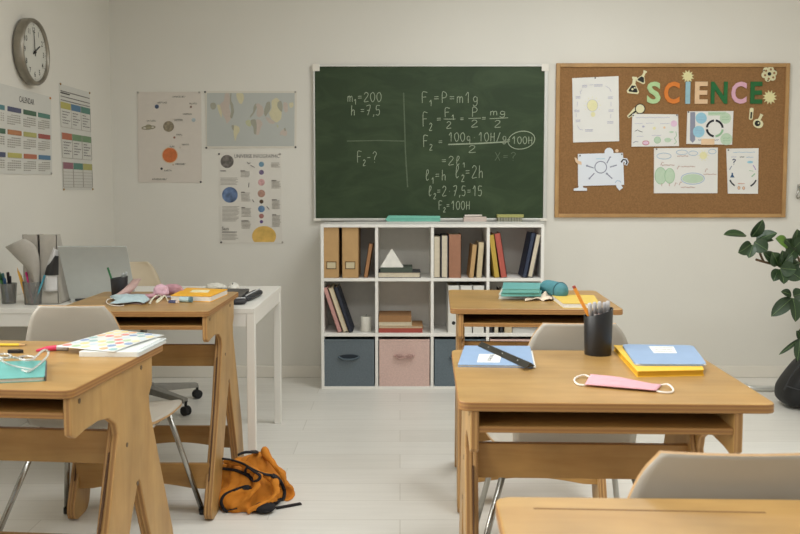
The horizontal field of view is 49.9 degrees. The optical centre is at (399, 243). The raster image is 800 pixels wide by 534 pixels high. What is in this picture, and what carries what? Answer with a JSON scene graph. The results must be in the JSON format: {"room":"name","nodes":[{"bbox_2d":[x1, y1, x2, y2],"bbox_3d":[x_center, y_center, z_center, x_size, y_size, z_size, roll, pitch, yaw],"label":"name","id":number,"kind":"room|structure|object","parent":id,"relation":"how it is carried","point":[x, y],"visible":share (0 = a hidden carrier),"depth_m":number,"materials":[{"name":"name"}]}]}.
{"room":"classroom","nodes":[
{"label":"classroom","id":0,"kind":"room"},
{"bbox_2d":[0,0,114,426],"bbox_3d":[-1.843,-0.266,1.465,0.120,2.750,7.760,0,4,0],"label":"wall","id":1,"kind":"structure","parent":0,"point":[77,32],"depth_m":4.52,"materials":[{"name":"paint"}]},
{"bbox_2d":[0,83,52,174],"bbox_3d":[-1.779,-0.529,4.045,0.013,0.404,0.712,0,4,0],"label":"calendar","id":2,"kind":"object","parent":1,"relation":"attached to","point":[25,116],"visible":1,"depth_m":4.08,"materials":[{"name":"paper"}]},
{"bbox_2d":[13,18,49,84],"bbox_3d":[-1.755,-0.915,4.098,0.052,0.314,0.314,0,4,0],"label":"wall clock","id":3,"kind":"object","parent":1,"relation":"attached to","point":[31,52],"visible":1,"depth_m":4.07,"materials":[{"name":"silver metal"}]},
{"bbox_2d":[59,83,93,190],"bbox_3d":[-1.779,-0.577,4.738,0.013,0.565,0.458,0,4,0],"label":"timetable","id":4,"kind":"object","parent":1,"relation":"attached to","point":[74,104],"visible":1,"depth_m":4.72,"materials":[{"name":"paper"}]},
{"bbox_2d":[0,378,799,533],"bbox_3d":[0.808,1.132,1.621,5.423,0.060,7.880,0,4,0],"label":"floor","id":5,"kind":"structure","parent":0,"point":[356,461],"depth_m":3.71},
{"bbox_2d":[0,340,172,533],"bbox_3d":[-0.985,0.674,2.224,0.620,0.770,0.655,0,4,5],"label":"school desk","id":6,"kind":"object","parent":5,"relation":"on","point":[82,392],"visible":0.98,"depth_m":2.14,"materials":[{"name":"brown wood"}]},
{"bbox_2d":[0,360,46,382],"bbox_3d":[-0.921,0.298,2.013,0.177,0.010,0.243,-2,4,-21],"label":"notebook","id":7,"kind":"object","parent":6,"relation":"on","point":[8,374],"visible":0.98,"depth_m":1.98,"materials":[{"name":"paper"}]},
{"bbox_2d":[0,349,49,372],"bbox_3d":[-0.894,0.267,2.033,0.120,0.049,0.330,-2,4,-21],"label":"safety glasses","id":8,"kind":"object","parent":7,"relation":"on","point":[2,355],"visible":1,"depth_m":2.01,"materials":[{"name":"clear plastic"}]},
{"bbox_2d":[0,398,63,418],"bbox_3d":[-0.990,0.357,2.100,0.564,0.014,0.428,0,4,5],"label":"shelf","id":9,"kind":"object","parent":6,"relation":"attached to","point":[9,407],"depth_m":1.90,"materials":[{"name":"brown wood"}]},
{"bbox_2d":[36,345,68,351],"bbox_3d":[-0.922,0.277,2.283,0.081,0.015,0.021,-1,4,-16],"label":"highlighter","id":10,"kind":"object","parent":6,"relation":"on","point":[53,347],"visible":0.79,"depth_m":2.28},
{"bbox_2d":[57,330,166,356],"bbox_3d":[-0.752,0.271,2.336,0.234,0.020,0.290,1,4,16],"label":"notebook","id":11,"kind":"object","parent":6,"relation":"on","point":[115,343],"visible":1,"depth_m":2.29,"materials":[{"name":"white paper"}]},
{"bbox_2d":[62,330,158,349],"bbox_3d":[-0.778,0.261,2.351,0.166,0.004,0.262,1,4,16],"label":"print","id":12,"kind":"object","parent":11,"relation":"on","point":[115,339],"depth_m":2.32},
{"bbox_2d":[0,305,203,530],"bbox_3d":[-0.985,0.591,2.882,0.633,0.852,0.552,0,4,1],"label":"chair","id":13,"kind":"object","parent":5,"relation":"on","point":[67,323],"visible":0.38,"depth_m":2.60,"materials":[{"name":"plastic"}]},
{"bbox_2d":[0,286,281,454],"bbox_3d":[-1.187,0.589,3.980,1.170,0.700,0.800,0,4,0],"label":"table","id":14,"kind":"object","parent":5,"relation":"on","point":[248,314],"visible":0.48,"depth_m":3.62,"materials":[{"name":"wood"}]},
{"bbox_2d":[0,282,16,303],"bbox_3d":[-1.688,0.213,3.710,0.068,0.088,0.068,0,4,0],"label":"pen cup","id":15,"kind":"object","parent":14,"relation":"on","point":[8,291],"visible":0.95,"depth_m":3.69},
{"bbox_2d":[22,234,39,303],"bbox_3d":[-1.577,0.104,3.741,0.067,0.300,0.130,0,4,0],"label":"holder","id":16,"kind":"object","parent":14,"relation":"on","point":[33,238],"visible":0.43,"depth_m":3.67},
{"bbox_2d":[6,239,39,281],"bbox_3d":[-1.590,0.090,3.628,0.132,0.228,0.044,-2,4,-29],"label":"leaflet","id":17,"kind":"object","parent":16,"relation":"in","point":[24,251],"visible":1,"depth_m":3.62,"materials":[{"name":"grey paper"}]},
{"bbox_2d":[22,281,42,304],"bbox_3d":[-1.572,0.209,3.689,0.088,0.098,0.088,0,4,0],"label":"pen cup","id":18,"kind":"object","parent":14,"relation":"on","point":[30,289],"visible":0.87,"depth_m":3.65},
{"bbox_2d":[39,234,69,303],"bbox_3d":[-1.502,0.104,3.741,0.075,0.300,0.130,0,4,0],"label":"holder","id":19,"kind":"object","parent":14,"relation":"on","point":[47,242],"visible":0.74,"depth_m":3.68,"materials":[{"name":"plastic"}]},
{"bbox_2d":[44,247,57,291],"bbox_3d":[-1.488,0.106,3.659,0.068,0.191,0.025,0,4,0],"label":"leaflet","id":20,"kind":"object","parent":19,"relation":"in","point":[50,281],"visible":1,"depth_m":3.66,"materials":[{"name":"white paper"}]},
{"bbox_2d":[45,255,58,274],"bbox_3d":[-1.483,0.090,3.651,0.063,0.086,0.022,0,4,0],"label":"leaflet","id":21,"kind":"object","parent":19,"relation":"in","point":[52,268],"visible":1,"depth_m":3.65,"materials":[{"name":"black paper"}]},
{"bbox_2d":[58,246,135,301],"bbox_3d":[-1.339,0.121,3.826,0.311,0.252,0.307,-1,4,-17],"label":"laptop","id":22,"kind":"object","parent":14,"relation":"on","point":[85,271],"visible":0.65,"depth_m":3.71,"materials":[{"name":"silver metal"}]},
{"bbox_2d":[205,283,225,288],"bbox_3d":[-0.910,0.206,4.230,0.104,0.031,0.045,0,4,0],"label":"paper roll","id":23,"kind":"object","parent":14,"relation":"on","point":[210,285],"visible":0.86,"depth_m":4.21,"materials":[{"name":"white paper"}]},
{"bbox_2d":[215,288,248,297],"bbox_3d":[-0.777,0.233,3.849,0.183,0.028,0.340,0,4,0],"label":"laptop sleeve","id":24,"kind":"object","parent":14,"relation":"on","point":[241,292],"visible":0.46,"depth_m":3.94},
{"bbox_2d":[234,297,246,304],"bbox_3d":[-0.692,0.243,3.683,0.066,0.030,0.060,-1,4,-17],"label":"pencil case","id":25,"kind":"object","parent":14,"relation":"on","point":[241,300],"visible":0.7,"depth_m":3.66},
{"bbox_2d":[243,288,262,300],"bbox_3d":[-0.669,0.230,3.882,0.056,0.030,0.276,0,4,5],"label":"pencil case","id":26,"kind":"object","parent":14,"relation":"on","point":[252,294],"visible":0.88,"depth_m":3.84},
{"bbox_2d":[67,292,243,518],"bbox_3d":[-0.946,0.597,3.353,0.560,0.770,0.655,0,4,0],"label":"school desk","id":27,"kind":"object","parent":5,"relation":"on","point":[216,317],"visible":0.56,"depth_m":3.19,"materials":[{"name":"brown wood"}]},
{"bbox_2d":[110,276,127,294],"bbox_3d":[-1.125,0.167,3.446,0.068,0.075,0.068,0,4,0],"label":"pen cup","id":28,"kind":"object","parent":27,"relation":"on","point":[118,284],"visible":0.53,"depth_m":3.42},
{"bbox_2d":[114,278,150,303],"bbox_3d":[-1.039,0.178,3.329,0.178,0.069,0.304,0,4,0],"label":"copybook","id":29,"kind":"object","parent":27,"relation":"on","point":[132,285],"visible":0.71,"depth_m":3.42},
{"bbox_2d":[106,293,149,306],"bbox_3d":[-1.034,0.202,3.259,0.157,0.029,0.292,-2,4,-22],"label":"face mask","id":30,"kind":"object","parent":29,"relation":"on","point":[119,298],"visible":1,"depth_m":3.19,"materials":[{"name":"fabric"}]},
{"bbox_2d":[115,317,201,329],"bbox_3d":[-0.935,0.280,3.230,0.487,0.014,0.428,0,4,0],"label":"shelf","id":31,"kind":"object","parent":27,"relation":"attached to","point":[125,323],"depth_m":3.07,"materials":[{"name":"brown wood"}]},
{"bbox_2d":[146,284,183,298],"bbox_3d":[-0.934,0.182,3.377,0.078,0.054,0.170,2,5,32],"label":"pouch","id":32,"kind":"object","parent":27,"relation":"on","point":[160,289],"visible":0.74,"depth_m":3.36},
{"bbox_2d":[171,288,227,301],"bbox_3d":[-0.782,0.198,3.377,0.179,0.022,0.271,0,4,0],"label":"notebook","id":33,"kind":"object","parent":27,"relation":"on","point":[198,294],"visible":0.94,"depth_m":3.32,"materials":[{"name":"paper"}]},
{"bbox_2d":[130,261,202,415],"bbox_3d":[-1.379,0.502,4.683,0.628,0.778,0.643,-3,5,-35],"label":"swivel chair","id":34,"kind":"object","parent":5,"relation":"on","point":[144,270],"visible":0.12,"depth_m":4.84,"materials":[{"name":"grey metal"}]},
{"bbox_2d":[219,446,301,513],"bbox_3d":[-0.557,0.877,3.300,0.371,0.226,0.313,0,4,0],"label":"backpack","id":35,"kind":"object","parent":5,"relation":"on","point":[254,482],"visible":0.91,"depth_m":3.24,"materials":[{"name":"orange fabric"}]},
{"bbox_2d":[320,222,543,388],"bbox_3d":[0.190,0.363,5.230,1.313,0.980,0.316,0,4,0],"label":"cube shelf","id":36,"kind":"object","parent":5,"relation":"on","point":[412,243],"visible":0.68,"depth_m":5.35,"materials":[{"name":"wood"}]},
{"bbox_2d":[324,227,341,277],"bbox_3d":[-0.404,0.043,5.186,0.090,0.298,0.253,0,4,0],"label":"magazine file","id":37,"kind":"object","parent":36,"relation":"on","point":[332,235],"visible":0.94,"depth_m":5.07,"materials":[{"name":"beige cardboard"}]},
{"bbox_2d":[324,284,342,331],"bbox_3d":[-0.400,0.384,5.183,0.116,0.273,0.180,0,4,0],"label":"book","id":38,"kind":"object","parent":36,"relation":"on","point":[332,308],"visible":0.77,"depth_m":5.10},
{"bbox_2d":[329,283,347,331],"bbox_3d":[-0.366,0.383,5.183,0.114,0.275,0.180,0,4,0],"label":"book","id":39,"kind":"object","parent":36,"relation":"on","point":[331,287],"visible":0.77,"depth_m":5.10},
{"bbox_2d":[334,283,354,332],"bbox_3d":[-0.335,0.383,5.183,0.112,0.274,0.180,0,4,0],"label":"book","id":40,"kind":"object","parent":36,"relation":"on","point":[338,290],"visible":1,"depth_m":5.10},
{"bbox_2d":[324,337,374,385],"bbox_3d":[-0.302,0.696,5.215,0.299,0.281,0.287,0,4,0],"label":"box","id":41,"kind":"object","parent":36,"relation":"on","point":[348,361],"visible":1,"depth_m":5.10,"materials":[{"name":"fabric"}]},
{"bbox_2d":[342,227,360,277],"bbox_3d":[-0.293,0.043,5.186,0.098,0.298,0.253,0,4,0],"label":"magazine file","id":42,"kind":"object","parent":36,"relation":"on","point":[351,247],"visible":0.94,"depth_m":5.06,"materials":[{"name":"beige cardboard"}]},
{"bbox_2d":[360,314,371,331],"bbox_3d":[-0.205,0.472,5.159,0.068,0.101,0.068,0,4,0],"label":"candle","id":43,"kind":"object","parent":36,"relation":"on","point":[365,320],"visible":1,"depth_m":5.13,"materials":[{"name":"white wax"}]},
{"bbox_2d":[364,242,373,277],"bbox_3d":[-0.187,0.093,5.163,0.058,0.202,0.180,0,4,0],"label":"book","id":44,"kind":"object","parent":36,"relation":"on","point":[370,246],"visible":1,"depth_m":5.07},
{"bbox_2d":[378,269,420,277],"bbox_3d":[-0.004,0.176,5.179,0.252,0.034,0.200,0,4,0],"label":"book","id":45,"kind":"object","parent":36,"relation":"on","point":[416,272],"visible":0.86,"depth_m":5.08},
{"bbox_2d":[380,265,412,271],"bbox_3d":[-0.021,0.146,5.177,0.190,0.026,0.200,0,4,0],"label":"book","id":46,"kind":"object","parent":45,"relation":"on","point":[406,268],"visible":0.77,"depth_m":5.08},
{"bbox_2d":[380,249,402,266],"bbox_3d":[-0.049,0.082,5.143,0.138,0.107,0.108,0,4,0],"label":"ornament","id":47,"kind":"object","parent":46,"relation":"on","point":[391,260],"visible":1,"depth_m":5.11,"materials":[{"name":"white paint"}]},
{"bbox_2d":[379,328,422,332],"bbox_3d":[0.004,0.507,5.202,0.261,0.026,0.200,0,4,0],"label":"book","id":48,"kind":"object","parent":36,"relation":"on","point":[381,330],"visible":0.46,"depth_m":5.10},
{"bbox_2d":[379,321,422,327],"bbox_3d":[0.005,0.486,5.200,0.262,0.015,0.200,0,4,0],"label":"book","id":49,"kind":"object","parent":48,"relation":"on","point":[415,324],"visible":0.52,"depth_m":5.10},
{"bbox_2d":[379,317,411,325],"bbox_3d":[-0.028,0.467,5.199,0.198,0.023,0.200,0,4,0],"label":"book","id":50,"kind":"object","parent":49,"relation":"on","point":[380,323],"visible":0.57,"depth_m":5.10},
{"bbox_2d":[379,311,410,321],"bbox_3d":[-0.030,0.437,5.197,0.195,0.038,0.200,0,4,0],"label":"book","id":51,"kind":"object","parent":50,"relation":"on","point":[384,316],"visible":1,"depth_m":5.10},
{"bbox_2d":[379,337,429,385],"bbox_3d":[0.026,0.696,5.214,0.299,0.281,0.289,0,4,0],"label":"box","id":52,"kind":"object","parent":36,"relation":"on","point":[403,361],"visible":0.99,"depth_m":5.10,"materials":[{"name":"fabric"}]},
{"bbox_2d":[434,234,440,276],"bbox_3d":[0.218,0.070,5.162,0.040,0.248,0.180,0,4,0],"label":"book","id":53,"kind":"object","parent":36,"relation":"on","point":[437,238],"visible":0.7,"depth_m":5.08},
{"bbox_2d":[440,233,447,277],"bbox_3d":[0.263,0.068,5.156,0.040,0.253,0.180,0,4,0],"label":"book","id":54,"kind":"object","parent":36,"relation":"on","point":[444,237],"visible":0.93,"depth_m":5.07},
{"bbox_2d":[446,281,458,332],"bbox_3d":[0.318,0.378,5.210,0.067,0.282,0.246,0,4,0],"label":"ring binder","id":55,"kind":"object","parent":36,"relation":"on","point":[450,318],"visible":0.66,"depth_m":5.10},
{"bbox_2d":[447,233,460,277],"bbox_3d":[0.324,0.065,5.170,0.076,0.257,0.200,0,4,0],"label":"book","id":56,"kind":"object","parent":36,"relation":"on","point":[454,239],"visible":0.89,"depth_m":5.07,"materials":[{"name":"paper"}]},
{"bbox_2d":[434,337,484,385],"bbox_3d":[0.354,0.696,5.215,0.299,0.281,0.287,0,4,0],"label":"box","id":57,"kind":"object","parent":36,"relation":"on","point":[443,346],"visible":0.34,"depth_m":5.10,"materials":[{"name":"fabric"}]},
{"bbox_2d":[458,282,471,332],"bbox_3d":[0.392,0.378,5.210,0.072,0.282,0.246,0,4,0],"label":"ring binder","id":58,"kind":"object","parent":36,"relation":"on","point":[462,286],"visible":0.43,"depth_m":5.10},
{"bbox_2d":[466,243,477,277],"bbox_3d":[0.431,0.095,5.164,0.052,0.198,0.180,0,4,0],"label":"book","id":59,"kind":"object","parent":36,"relation":"on","point":[472,254],"visible":1,"depth_m":5.08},
{"bbox_2d":[470,281,483,332],"bbox_3d":[0.465,0.378,5.210,0.067,0.282,0.246,0,4,0],"label":"ring binder","id":60,"kind":"object","parent":36,"relation":"on","point":[475,286],"visible":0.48,"depth_m":5.10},
{"bbox_2d":[474,240,484,277],"bbox_3d":[0.473,0.088,5.163,0.050,0.212,0.180,0,4,0],"label":"book","id":61,"kind":"object","parent":36,"relation":"on","point":[480,248],"visible":0.91,"depth_m":5.07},
{"bbox_2d":[490,233,499,277],"bbox_3d":[0.556,0.066,5.162,0.069,0.256,0.180,0,4,0],"label":"book","id":62,"kind":"object","parent":36,"relation":"on","point":[494,269],"visible":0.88,"depth_m":5.07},
{"bbox_2d":[491,231,506,277],"bbox_3d":[0.593,0.061,5.161,0.080,0.266,0.180,0,4,0],"label":"book","id":63,"kind":"object","parent":36,"relation":"on","point":[499,248],"visible":0.84,"depth_m":5.07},
{"bbox_2d":[489,337,530,340],"bbox_3d":[0.682,0.696,5.214,0.299,0.281,0.289,0,4,0],"label":"box","id":64,"kind":"object","parent":36,"relation":"on","point":[490,338],"visible":0.02,"depth_m":5.12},
{"bbox_2d":[518,231,535,277],"bbox_3d":[0.761,0.060,5.161,0.078,0.268,0.180,0,4,0],"label":"book","id":65,"kind":"object","parent":36,"relation":"on","point":[530,236],"visible":1,"depth_m":5.08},
{"bbox_2d":[527,232,540,277],"bbox_3d":[0.793,0.063,5.161,0.081,0.262,0.180,0,4,0],"label":"book","id":66,"kind":"object","parent":36,"relation":"on","point":[537,236],"visible":0.71,"depth_m":5.08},
{"bbox_2d":[449,290,622,511],"bbox_3d":[0.500,0.593,3.407,0.614,0.770,0.655,0,4,3],"label":"school desk","id":67,"kind":"object","parent":5,"relation":"on","point":[472,308],"visible":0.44,"depth_m":3.18,"materials":[{"name":"brown wood"}]},
{"bbox_2d":[499,289,537,298],"bbox_3d":[0.485,0.197,3.439,0.167,0.016,0.246,1,4,10],"label":"notebook","id":68,"kind":"object","parent":67,"relation":"on","point":[500,297],"visible":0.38,"depth_m":3.33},
{"bbox_2d":[501,290,541,296],"bbox_3d":[0.484,0.186,3.386,0.153,0.013,0.260,1,4,11],"label":"notebook","id":69,"kind":"object","parent":68,"relation":"on","point":[540,293],"visible":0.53,"depth_m":3.28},
{"bbox_2d":[502,282,540,292],"bbox_3d":[0.480,0.172,3.376,0.151,0.015,0.238,1,4,8],"label":"notebook","id":70,"kind":"object","parent":69,"relation":"on","point":[508,287],"visible":0.91,"depth_m":3.32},
{"bbox_2d":[463,314,583,326],"bbox_3d":[0.491,0.276,3.284,0.509,0.014,0.428,0,4,3],"label":"shelf","id":71,"kind":"object","parent":67,"relation":"attached to","point":[469,320],"depth_m":3.14,"materials":[{"name":"brown wood"}]},
{"bbox_2d":[525,291,552,300],"bbox_3d":[0.569,0.190,3.365,0.099,0.038,0.318,2,4,23],"label":"face mask","id":72,"kind":"object","parent":67,"relation":"on","point":[544,296],"visible":0.41,"depth_m":3.28,"materials":[{"name":"fabric"}]},
{"bbox_2d":[540,280,568,295],"bbox_3d":[0.598,0.178,3.343,0.071,0.071,0.151,-2,4,-24],"label":"pencil case","id":73,"kind":"object","parent":67,"relation":"on","point":[554,288],"visible":0.75,"depth_m":3.30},
{"bbox_2d":[552,295,597,308],"bbox_3d":[0.664,0.213,3.197,0.163,0.018,0.258,0,4,0],"label":"notebook","id":74,"kind":"object","parent":67,"relation":"on","point":[569,301],"visible":0.75,"depth_m":3.15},
{"bbox_2d":[478,323,636,533],"bbox_3d":[0.495,0.615,2.643,0.633,0.836,0.552,0,4,1],"label":"chair","id":75,"kind":"object","parent":5,"relation":"on","point":[548,336],"visible":0.21,"depth_m":2.42,"materials":[{"name":"plastic"}]},
{"bbox_2d":[452,350,773,533],"bbox_3d":[0.450,0.683,2.090,0.640,0.770,0.655,0,4,2],"label":"school desk","id":76,"kind":"object","parent":5,"relation":"on","point":[545,398],"visible":0.84,"depth_m":1.88,"materials":[{"name":"brown wood"}]},
{"bbox_2d":[458,346,535,367],"bbox_3d":[0.248,0.286,2.205,0.187,0.007,0.265,0,4,6],"label":"notebook","id":77,"kind":"object","parent":76,"relation":"on","point":[471,356],"visible":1,"depth_m":2.17,"materials":[{"name":"paper"}]},
{"bbox_2d":[478,342,534,367],"bbox_3d":[0.269,0.279,2.188,0.036,0.011,0.306,-1,4,-17],"label":"ruler","id":78,"kind":"object","parent":77,"relation":"on","point":[501,353],"visible":1,"depth_m":2.16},
{"bbox_2d":[584,307,612,356],"bbox_3d":[0.516,0.226,2.237,0.074,0.123,0.074,0,4,0],"label":"pen cup","id":79,"kind":"object","parent":76,"relation":"on","point":[597,328],"visible":0.87,"depth_m":2.21,"materials":[{"name":"metal"}]},
{"bbox_2d":[572,285,588,315],"bbox_3d":[0.494,0.195,2.229,0.099,0.178,0.009,0,4,-3],"label":"pencil","id":80,"kind":"object","parent":79,"relation":"in","point":[574,286],"visible":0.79,"depth_m":2.22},
{"bbox_2d":[479,411,733,434],"bbox_3d":[0.427,0.366,1.968,0.516,0.014,0.428,0,4,2],"label":"shelf","id":81,"kind":"object","parent":76,"relation":"attached to","point":[489,422],"depth_m":1.78,"materials":[{"name":"brown wood"}]},
{"bbox_2d":[573,374,673,393],"bbox_3d":[0.491,0.304,1.893,0.220,0.013,0.094,2,4,23],"label":"face mask","id":82,"kind":"object","parent":76,"relation":"on","point":[593,379],"visible":1,"depth_m":1.88,"materials":[{"name":"fabric"}]},
{"bbox_2d":[614,345,703,376],"bbox_3d":[0.657,0.288,2.126,0.201,0.014,0.324,0,4,4],"label":"folder","id":83,"kind":"object","parent":76,"relation":"on","point":[639,371],"visible":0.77,"depth_m":1.99,"materials":[{"name":"paper"}]},
{"bbox_2d":[623,344,705,365],"bbox_3d":[0.663,0.276,2.148,0.182,0.006,0.259,1,4,7],"label":"notebook","id":84,"kind":"object","parent":83,"relation":"on","point":[640,354],"visible":1,"depth_m":2.13,"materials":[{"name":"paper"}]},
{"bbox_2d":[496,497,799,533],"bbox_3d":[0.442,0.758,1.005,0.630,0.770,0.655,0,4,2],"label":"school desk","id":85,"kind":"object","parent":5,"relation":"on","point":[514,515],"visible":1,"depth_m":1.15,"materials":[{"name":"brown wood"}]},
{"bbox_2d":[627,451,799,499],"bbox_3d":[0.489,0.695,1.526,0.633,0.830,0.552,0,4,3],"label":"chair","id":86,"kind":"object","parent":5,"relation":"on","point":[669,474],"visible":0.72,"depth_m":1.23,"materials":[{"name":"plastic"}]},
{"bbox_2d":[723,220,799,360],"bbox_3d":[2.172,0.398,4.317,1.075,1.035,0.380,0,4,0],"label":"potted plant","id":87,"kind":"object","parent":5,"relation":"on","point":[786,261],"visible":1,"depth_m":4.36,"materials":[{"name":"green plant"}]},
{"bbox_2d":[774,358,799,407],"bbox_3d":[2.228,0.718,4.690,0.366,0.341,0.221,0,4,0],"label":"plant pot","id":88,"kind":"object","parent":5,"relation":"on","point":[787,386],"visible":0.87,"depth_m":4.64,"materials":[{"name":"fabric"}]},
{"bbox_2d":[109,0,799,364],"bbox_3d":[0.808,-0.536,5.396,5.423,2.750,0.120,0,4,0],"label":"wall","id":89,"kind":"structure","parent":0,"point":[674,281],"depth_m":5.33,"materials":[{"name":"paint"}]},
{"bbox_2d":[137,91,201,182],"bbox_3d":[-1.427,-0.660,5.323,0.400,0.564,0.013,0,4,0],"label":"poster","id":90,"kind":"object","parent":89,"relation":"attached to","point":[169,123],"visible":1,"depth_m":5.33,"materials":[{"name":"grey paper"}]},
{"bbox_2d":[218,153,282,243],"bbox_3d":[-0.928,-0.284,5.349,0.401,0.565,0.013,0,4,0],"label":"poster","id":91,"kind":"object","parent":89,"relation":"attached to","point":[250,186],"visible":1,"depth_m":5.35,"materials":[{"name":"paper"}]},
{"bbox_2d":[204,91,296,148],"bbox_3d":[-0.922,-0.767,5.316,0.573,0.356,0.013,0,4,0],"label":"world map","id":92,"kind":"object","parent":89,"relation":"attached to","point":[234,119],"visible":1,"depth_m":5.32},
{"bbox_2d":[312,64,548,223],"bbox_3d":[0.188,-0.615,5.291,1.449,0.978,0.077,0,4,0],"label":"chalkboard","id":93,"kind":"object","parent":89,"relation":"attached to","point":[451,142],"visible":0.99,"depth_m":5.31,"materials":[{"name":"metal"}]},
{"bbox_2d":[385,215,439,221],"bbox_3d":[0.078,-0.157,5.313,0.339,0.040,0.041,0,4,0],"label":"case","id":94,"kind":"object","parent":93,"relation":"on","point":[391,218],"visible":1,"depth_m":5.29,"materials":[{"name":"green plastic"}]},
{"bbox_2d":[346,222,544,223],"bbox_3d":[0.278,-0.133,5.314,1.225,0.013,0.058,0,4,0],"label":"chalk tray","id":95,"kind":"object","parent":93,"relation":"on","point":[346,222],"depth_m":5.29,"materials":[{"name":"metal"}]},
{"bbox_2d":[463,215,485,221],"bbox_3d":[0.463,-0.159,5.314,0.139,0.045,0.045,0,4,0],"label":"box","id":96,"kind":"object","parent":93,"relation":"on","point":[468,218],"visible":1,"depth_m":5.29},
{"bbox_2d":[496,214,523,221],"bbox_3d":[0.679,-0.160,5.314,0.164,0.047,0.048,0,4,0],"label":"eraser","id":97,"kind":"object","parent":93,"relation":"on","point":[500,217],"visible":1,"depth_m":5.29,"materials":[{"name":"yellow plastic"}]},
{"bbox_2d":[152,365,787,377],"bbox_3d":[0.808,0.803,5.420,5.183,0.075,0.016,0,4,0],"label":"baseboard","id":98,"kind":"structure","parent":89,"relation":"attached to","point":[262,371],"depth_m":5.41,"materials":[{"name":"paint"}]},
{"bbox_2d":[554,63,789,217],"bbox_3d":[1.677,-0.637,5.317,1.435,0.948,0.021,0,4,0],"label":"cork board","id":99,"kind":"object","parent":89,"relation":"attached to","point":[637,198],"visible":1,"depth_m":5.32,"materials":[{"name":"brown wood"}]},
{"bbox_2d":[572,76,618,142],"bbox_3d":[1.206,-0.829,5.296,0.295,0.406,0.014,0,4,0],"label":"drawing","id":100,"kind":"object","parent":99,"relation":"attached to","point":[595,100],"visible":1,"depth_m":5.30,"materials":[{"name":"paper"}]},
{"bbox_2d":[574,148,628,190],"bbox_3d":[1.245,-0.462,5.321,0.338,0.265,0.014,0,4,0],"label":"drawing","id":101,"kind":"object","parent":99,"relation":"attached to","point":[606,168],"visible":1,"depth_m":5.32,"materials":[{"name":"white paper"}]},
{"bbox_2d":[627,77,638,93],"bbox_3d":[1.433,-0.976,5.290,0.077,0.107,0.006,0,4,0],"label":"cutout","id":102,"kind":"object","parent":99,"relation":"attached to","point":[633,89],"visible":1,"depth_m":5.29},
{"bbox_2d":[627,104,644,117],"bbox_3d":[1.456,-0.821,5.301,0.111,0.090,0.006,0,4,0],"label":"cutout","id":103,"kind":"object","parent":99,"relation":"attached to","point":[639,108],"visible":1,"depth_m":5.30},
{"bbox_2d":[647,82,660,103],"bbox_3d":[1.562,-0.931,5.293,0.084,0.134,0.007,0,4,0],"label":"paper letter","id":104,"kind":"object","parent":99,"relation":"attached to","point":[651,90],"visible":1,"depth_m":5.29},
{"bbox_2d":[631,114,678,146],"bbox_3d":[1.577,-0.702,5.305,0.292,0.202,0.014,0,4,0],"label":"drawing","id":105,"kind":"object","parent":99,"relation":"attached to","point":[648,130],"visible":1,"depth_m":5.31,"materials":[{"name":"paper"}]},
{"bbox_2d":[664,82,679,103],"bbox_3d":[1.673,-0.931,5.293,0.096,0.134,0.007,0,4,0],"label":"paper letter","id":106,"kind":"object","parent":99,"relation":"attached to","point":[676,84],"visible":1,"depth_m":5.29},
{"bbox_2d":[654,148,717,192],"bbox_3d":[1.770,-0.455,5.322,0.398,0.282,0.014,0,4,0],"label":"drawing","id":107,"kind":"object","parent":99,"relation":"attached to","point":[676,170],"visible":1,"depth_m":5.32,"materials":[{"name":"paper"}]},
{"bbox_2d":[685,82,690,103],"bbox_3d":[1.771,-0.931,5.293,0.028,0.134,0.007,0,4,0],"label":"paper letter","id":108,"kind":"object","parent":99,"relation":"attached to","point":[687,86],"visible":1,"depth_m":5.29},
{"bbox_2d":[682,70,693,81],"bbox_3d":[1.769,-1.030,5.288,0.080,0.079,0.004,0,4,0],"label":"cutout","id":109,"kind":"object","parent":99,"relation":"attached to","point":[687,76],"visible":1,"depth_m":5.29},
{"bbox_2d":[694,82,707,103],"bbox_3d":[1.854,-0.931,5.293,0.079,0.134,0.007,0,4,0],"label":"paper letter","id":110,"kind":"object","parent":99,"relation":"attached to","point":[698,91],"visible":1,"depth_m":5.29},
{"bbox_2d":[686,111,732,144],"bbox_3d":[1.912,-0.715,5.304,0.285,0.210,0.014,0,4,0],"label":"drawing","id":111,"kind":"object","parent":99,"relation":"attached to","point":[703,127],"visible":1,"depth_m":5.30,"materials":[{"name":"paper"}]},
{"bbox_2d":[710,82,727,103],"bbox_3d":[1.964,-0.931,5.293,0.102,0.134,0.007,0,4,0],"label":"paper letter","id":112,"kind":"object","parent":99,"relation":"attached to","point":[714,87],"visible":1,"depth_m":5.29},
{"bbox_2d":[731,82,746,103],"bbox_3d":[2.086,-0.931,5.293,0.094,0.134,0.007,0,4,0],"label":"paper letter","id":113,"kind":"object","parent":99,"relation":"attached to","point":[743,84],"visible":1,"depth_m":5.29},
{"bbox_2d":[726,148,758,193],"bbox_3d":[2.119,-0.452,5.322,0.203,0.282,0.014,0,4,0],"label":"drawing","id":114,"kind":"object","parent":99,"relation":"attached to","point":[742,163],"visible":1,"depth_m":5.32,"materials":[{"name":"paper"}]},
{"bbox_2d":[750,82,762,103],"bbox_3d":[2.193,-0.931,5.293,0.073,0.134,0.007,0,4,0],"label":"paper letter","id":115,"kind":"object","parent":99,"relation":"attached to","point":[753,92],"visible":1,"depth_m":5.29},
{"bbox_2d":[753,114,762,127],"bbox_3d":[2.210,-0.760,5.305,0.063,0.090,0.005,0,4,0],"label":"cutout","id":116,"kind":"object","parent":99,"relation":"attached to","point":[757,123],"visible":1,"depth_m":5.30},
{"bbox_2d":[761,67,776,81],"bbox_3d":[2.268,-1.044,5.280,0.097,0.094,0.016,0,4,0],"label":"cutout","id":117,"kind":"object","parent":99,"relation":"attached to","point":[769,73],"visible":1,"depth_m":5.28},
{"bbox_2d":[763,90,776,103],"bbox_3d":[2.277,-0.904,5.296,0.089,0.089,0.004,0,4,0],"label":"cutout","id":118,"kind":"object","parent":99,"relation":"attached to","point":[769,97],"visible":1,"depth_m":5.29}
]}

